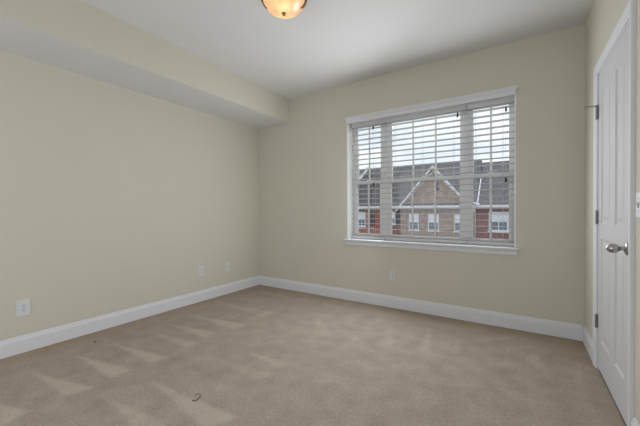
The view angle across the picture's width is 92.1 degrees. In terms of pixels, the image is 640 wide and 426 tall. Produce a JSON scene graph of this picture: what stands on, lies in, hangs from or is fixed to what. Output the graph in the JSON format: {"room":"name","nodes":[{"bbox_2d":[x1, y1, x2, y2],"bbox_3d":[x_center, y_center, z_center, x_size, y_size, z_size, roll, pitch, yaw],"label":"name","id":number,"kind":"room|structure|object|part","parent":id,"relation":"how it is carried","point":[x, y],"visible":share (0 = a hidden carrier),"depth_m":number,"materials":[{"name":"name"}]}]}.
{"room":"empty bedroom","nodes":[
{"label":"empty bedroom","id":0,"kind":"room"},
{"bbox_2d":[0,50,258,340],"bbox_3d":[-2.323,-0.231,2.781,0.150,2.760,5.333,0,1,33],"label":"wall","id":1,"kind":"structure","parent":0,"point":[114,198],"depth_m":3.02,"materials":[{"name":"beige paint"}]},
{"bbox_2d":[16,299,30,316],"bbox_3d":[-2.409,0.770,2.507,0.009,0.131,0.086,0,1,33],"label":"wall outlet","id":2,"kind":"object","parent":1,"relation":"attached to","point":[23,307],"visible":1,"depth_m":2.50,"materials":[{"name":"white plastic"}]},
{"bbox_2d":[0,276,259,358],"bbox_3d":[-2.263,1.060,2.727,0.013,0.137,4.883,0,1,33],"label":"baseboard","id":3,"kind":"structure","parent":1,"relation":"attached to","point":[28,342],"depth_m":3.02,"materials":[{"name":"white paint"}]},
{"bbox_2d":[199,266,203,275],"bbox_3d":[-1.502,0.733,3.901,0.009,0.118,0.074,0,1,33],"label":"wall outlet","id":4,"kind":"object","parent":1,"relation":"attached to","point":[201,268],"visible":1,"depth_m":3.90,"materials":[{"name":"white plastic"}]},
{"bbox_2d":[225,262,228,270],"bbox_3d":[-1.277,0.739,4.247,0.009,0.118,0.074,0,1,33],"label":"wall outlet","id":5,"kind":"object","parent":1,"relation":"attached to","point":[227,263],"visible":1,"depth_m":4.25,"materials":[{"name":"white plastic"}]},
{"bbox_2d":[0,0,288,128],"bbox_3d":[-2.028,-1.441,2.545,0.599,0.340,4.883,0,1,33],"label":"soffit","id":6,"kind":"structure","parent":0,"point":[76,36],"depth_m":2.73,"materials":[{"name":"beige paint"}]},
{"bbox_2d":[0,285,624,425],"bbox_3d":[-0.653,1.132,1.681,3.854,0.001,4.883,0,1,33],"label":"floor","id":7,"kind":"structure","parent":0,"point":[259,355],"depth_m":2.15,"materials":[{"name":"beige carpet"}]},
{"bbox_2d":[81,0,592,98],"bbox_3d":[-0.651,-1.683,1.677,4.254,0.150,5.333,0,1,33],"label":"ceiling","id":8,"kind":"structure","parent":0,"point":[329,44],"depth_m":2.74,"materials":[{"name":"white paint"}]},
{"bbox_2d":[261,0,306,18],"bbox_3d":[-0.265,-1.529,2.263,0.344,0.173,0.344,0,1,33],"label":"ceiling light","id":9,"kind":"object","parent":8,"relation":"attached to","point":[285,9],"visible":1,"depth_m":2.23,"materials":[{"name":"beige glass"}]},
{"bbox_2d":[259,24,584,325],"bbox_3d":[0.802,-0.253,3.776,4.004,2.760,0.245,0,1,33],"label":"wall","id":10,"kind":"structure","parent":0,"point":[303,160],"depth_m":3.21,"materials":[{"name":"beige paint"}]},
{"bbox_2d":[390,270,395,280],"bbox_3d":[0.849,0.730,3.606,0.072,0.116,0.009,0,1,33],"label":"wall outlet","id":11,"kind":"object","parent":10,"relation":"attached to","point":[392,273],"visible":1,"depth_m":3.60,"materials":[{"name":"white plastic"}]},
{"bbox_2d":[259,276,582,340],"bbox_3d":[0.674,1.040,3.721,3.828,0.137,0.013,0,1,33],"label":"baseboard","id":12,"kind":"structure","parent":10,"relation":"attached to","point":[523,323],"depth_m":3.29,"materials":[{"name":"white paint"}]},
{"bbox_2d":[344,85,518,255],"bbox_3d":[1.159,-0.399,3.515,1.875,1.605,0.291,0,1,33],"label":"window","id":13,"kind":"structure","parent":10,"relation":"in","point":[466,209],"depth_m":3.38,"materials":[{"name":"white plastic"}]},
{"bbox_2d":[352,118,385,239],"bbox_3d":[0.609,-0.422,3.890,0.436,1.494,0.082,0,1,33],"label":"window blind","id":14,"kind":"object","parent":13,"relation":"attached to","point":[376,122],"visible":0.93,"depth_m":3.87,"materials":[{"name":"white plastic"}]},
{"bbox_3d":[0.616,0.309,3.902,0.436,0.032,0.056,0,1,33],"label":"rail","id":15,"kind":"part","parent":14,"relation":"part of","materials":[{"name":"white plastic"}]},
{"bbox_3d":[0.628,-0.044,3.957,0.390,0.744,0.030,0,1,33],"label":"sash","id":16,"kind":"part","parent":13,"relation":"part of","materials":[{"name":"white plastic"}]},
{"bbox_3d":[0.643,-0.763,3.978,0.390,0.782,0.030,0,1,33],"label":"sash","id":17,"kind":"part","parent":13,"relation":"part of","materials":[{"name":"white plastic"}]},
{"bbox_2d":[384,103,466,243],"bbox_3d":[1.176,-0.421,3.521,0.907,1.494,0.082,0,1,33],"label":"window blind","id":18,"kind":"object","parent":13,"relation":"attached to","point":[462,107],"visible":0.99,"depth_m":3.49,"materials":[{"name":"white plastic"}]},
{"bbox_3d":[1.163,-0.392,3.501,0.002,1.410,0.002,0,1,33],"label":"ladder cord","id":19,"kind":"part","parent":18,"relation":"part of","materials":[{"name":"white fabric"}]},
{"bbox_3d":[1.183,0.310,3.534,0.907,0.032,0.056,0,1,33],"label":"rail","id":20,"kind":"part","parent":18,"relation":"part of","materials":[{"name":"white plastic"}]},
{"bbox_3d":[1.206,-0.043,3.582,0.851,0.744,0.030,0,1,33],"label":"sash","id":21,"kind":"part","parent":13,"relation":"part of","materials":[{"name":"white plastic"}]},
{"bbox_3d":[1.220,-0.762,3.602,0.851,0.782,0.030,0,1,33],"label":"sash","id":22,"kind":"part","parent":13,"relation":"part of","materials":[{"name":"white plastic"}]},
{"bbox_3d":[1.092,-1.163,3.409,1.848,0.075,0.037,0,1,33],"label":"head moulding","id":23,"kind":"part","parent":13,"relation":"part of","materials":[{"name":"white paint"}]},
{"bbox_3d":[1.139,0.338,3.487,1.875,0.020,0.208,0,1,33],"label":"sill","id":24,"kind":"part","parent":13,"relation":"part of","materials":[{"name":"white paint"}]},
{"bbox_2d":[467,95,513,245],"bbox_3d":[1.738,-0.420,3.155,0.424,1.494,0.082,0,1,33],"label":"window blind","id":25,"kind":"object","parent":13,"relation":"attached to","point":[508,99],"visible":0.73,"depth_m":3.15,"materials":[{"name":"white plastic"}]},
{"bbox_3d":[1.615,-0.391,3.206,0.002,1.410,0.002,0,1,33],"label":"ladder cord","id":26,"kind":"part","parent":25,"relation":"part of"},
{"bbox_3d":[1.745,0.311,3.168,0.424,0.032,0.056,0,1,33],"label":"rail","id":27,"kind":"part","parent":25,"relation":"part of","materials":[{"name":"white plastic"}]},
{"bbox_3d":[1.787,-0.761,3.233,0.398,0.782,0.030,0,1,33],"label":"sash","id":28,"kind":"part","parent":13,"relation":"part of","materials":[{"name":"white plastic"}]},
{"bbox_3d":[1.773,-0.042,3.213,0.398,0.744,0.030,0,1,33],"label":"sash","id":29,"kind":"part","parent":13,"relation":"part of","materials":[{"name":"white plastic"}]},
{"bbox_2d":[584,0,639,425],"bbox_3d":[0.952,-0.225,0.501,0.120,2.760,5.083,0,1,33],"label":"wall","id":30,"kind":"structure","parent":0,"point":[604,15],"depth_m":2.26,"materials":[{"name":"beige paint"}]},
{"bbox_2d":[583,326,592,361],"bbox_3d":[2.159,1.044,2.482,0.013,0.137,0.471,0,1,33],"label":"baseboard","id":31,"kind":"structure","parent":30,"relation":"attached to","point":[587,340],"depth_m":2.46,"materials":[{"name":"white paint"}]},
{"bbox_2d":[584,24,628,425],"bbox_3d":[1.760,0.062,1.897,0.120,2.087,0.786,0,1,33],"label":"door","id":32,"kind":"structure","parent":30,"relation":"in","point":[612,111],"depth_m":1.83,"materials":[{"name":"white paint"}]},
{"bbox_3d":[1.792,0.062,1.868,0.035,2.087,0.772,0,1,33],"label":"panel","id":33,"kind":"part","parent":32,"relation":"part of","materials":[{"name":"white paint"}]},
{"bbox_3d":[1.559,0.187,1.629,0.076,0.050,0.050,0,1,33],"label":"knob","id":34,"kind":"part","parent":32,"relation":"part of","materials":[{"name":"silver metal"}]},
{"bbox_2d":[593,0,635,425],"bbox_3d":[1.827,0.061,1.846,0.120,2.118,0.805,0,1,33],"label":"door frame","id":35,"kind":"structure","parent":30,"relation":"attached to","point":[628,21],"depth_m":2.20,"materials":[{"name":"white paint"}]},
{"bbox_2d":[631,417,638,425],"bbox_3d":[0.572,1.073,0.042,0.013,0.137,3.474,0,1,33],"label":"baseboard","id":36,"kind":"structure","parent":30,"relation":"attached to","point":[634,422],"depth_m":1.48,"materials":[{"name":"white paint"}]},
{"bbox_2d":[634,192,639,216],"bbox_3d":[1.465,-0.038,1.417,0.018,0.116,0.116,0,1,33],"label":"light switch","id":37,"kind":"object","parent":30,"relation":"attached to","point":[637,202],"visible":1,"depth_m":1.43,"materials":[{"name":"white plastic"}]},
{"bbox_3d":[1.470,-0.038,1.414,0.006,0.116,0.116,0,1,33],"label":"plate","id":38,"kind":"part","parent":37,"relation":"part of","materials":[{"name":"white plastic"}]},
{"bbox_2d":[599,371,626,425],"bbox_3d":[-0.220,1.267,1.430,5.254,0.230,5.333,0,1,33],"label":"floor slab","id":39,"kind":"structure","parent":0,"point":[599,371],"depth_m":1.90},
{"label":"outside","id":40,"kind":"structure","parent":0,"visible":0},
{"bbox_3d":[16.058,4.077,33.863,80.000,0.200,65.800,0,1,33],"label":"street","id":41,"kind":"object","parent":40,"visible":0},
{"bbox_2d":[358,167,401,234],"bbox_3d":[-1.200,-0.286,36.480,22.200,8.620,8.850,0,1,33],"label":"townhouse","id":42,"kind":"structure","parent":41,"relation":"on","point":[362,198],"depth_m":28.13,"materials":[{"name":"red brick"}]},
{"bbox_3d":[3.848,0.864,28.509,0.660,0.600,0.012,0,1,33],"label":"pane","id":43,"kind":"part","parent":42,"relation":"part of","materials":[{"name":"clear glass"}]},
{"bbox_2d":[370,212,374,225],"bbox_3d":[4.771,0.541,27.892,0.420,1.270,0.050,0,1,33],"label":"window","id":44,"kind":"structure","parent":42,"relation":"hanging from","point":[371,215],"depth_m":27.88,"materials":[{"name":"grey glass"}]},
{"bbox_2d":[375,212,378,227],"bbox_3d":[5.124,0.617,27.664,0.380,1.420,0.050,0,1,33],"label":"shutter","id":45,"kind":"object","parent":42,"relation":"hanging from","point":[376,215],"depth_m":27.63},
{"bbox_2d":[392,160,481,238],"bbox_3d":[11.059,-0.265,28.505,6.950,8.620,8.850,0,1,33],"label":"townhouse","id":46,"kind":"structure","parent":41,"relation":"on","point":[403,216],"depth_m":25.35,"materials":[{"name":"beige brick"}]},
{"bbox_2d":[396,212,399,223],"bbox_3d":[6.703,0.420,26.598,0.370,1.080,0.050,0,1,33],"label":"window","id":47,"kind":"structure","parent":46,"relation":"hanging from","point":[398,213],"depth_m":26.54,"materials":[{"name":"grey glass"}]},
{"bbox_3d":[7.878,0.439,25.883,0.680,0.595,0.012,0,1,33],"label":"pane","id":48,"kind":"part","parent":46,"relation":"part of","materials":[{"name":"white glass"}]},
{"bbox_3d":[7.881,1.044,25.888,0.680,0.615,0.012,0,1,33],"label":"pane","id":49,"kind":"part","parent":46,"relation":"part of","materials":[{"name":"clear glass"}]},
{"bbox_3d":[9.203,0.441,25.021,0.720,0.595,0.012,0,1,33],"label":"pane","id":50,"kind":"part","parent":46,"relation":"part of","materials":[{"name":"white glass"}]},
{"bbox_3d":[9.205,1.046,25.026,0.720,0.615,0.012,0,1,33],"label":"pane","id":51,"kind":"part","parent":46,"relation":"part of","materials":[{"name":"clear glass"}]},
{"bbox_3d":[10.858,0.444,23.944,0.670,0.595,0.012,0,1,33],"label":"pane","id":52,"kind":"part","parent":46,"relation":"part of","materials":[{"name":"white glass"}]},
{"bbox_3d":[10.861,1.049,23.949,0.670,0.615,0.012,0,1,33],"label":"pane","id":53,"kind":"part","parent":46,"relation":"part of","materials":[{"name":"clear glass"}]},
{"bbox_2d":[473,161,508,239],"bbox_3d":[22.575,-0.135,20.895,20.944,8.400,9.049,0,1,33],"label":"townhouse","id":54,"kind":"structure","parent":41,"relation":"on","point":[483,208],"depth_m":23.02,"materials":[{"name":"red brick"}]},
{"bbox_3d":[13.041,0.307,22.522,1.060,0.615,0.012,0,1,33],"label":"pane","id":55,"kind":"part","parent":54,"relation":"part of","materials":[{"name":"white glass"}]},
{"bbox_3d":[13.044,0.932,22.528,1.060,0.635,0.012,0,1,33],"label":"pane","id":56,"kind":"part","parent":54,"relation":"part of","materials":[{"name":"clear glass"}]}
]}

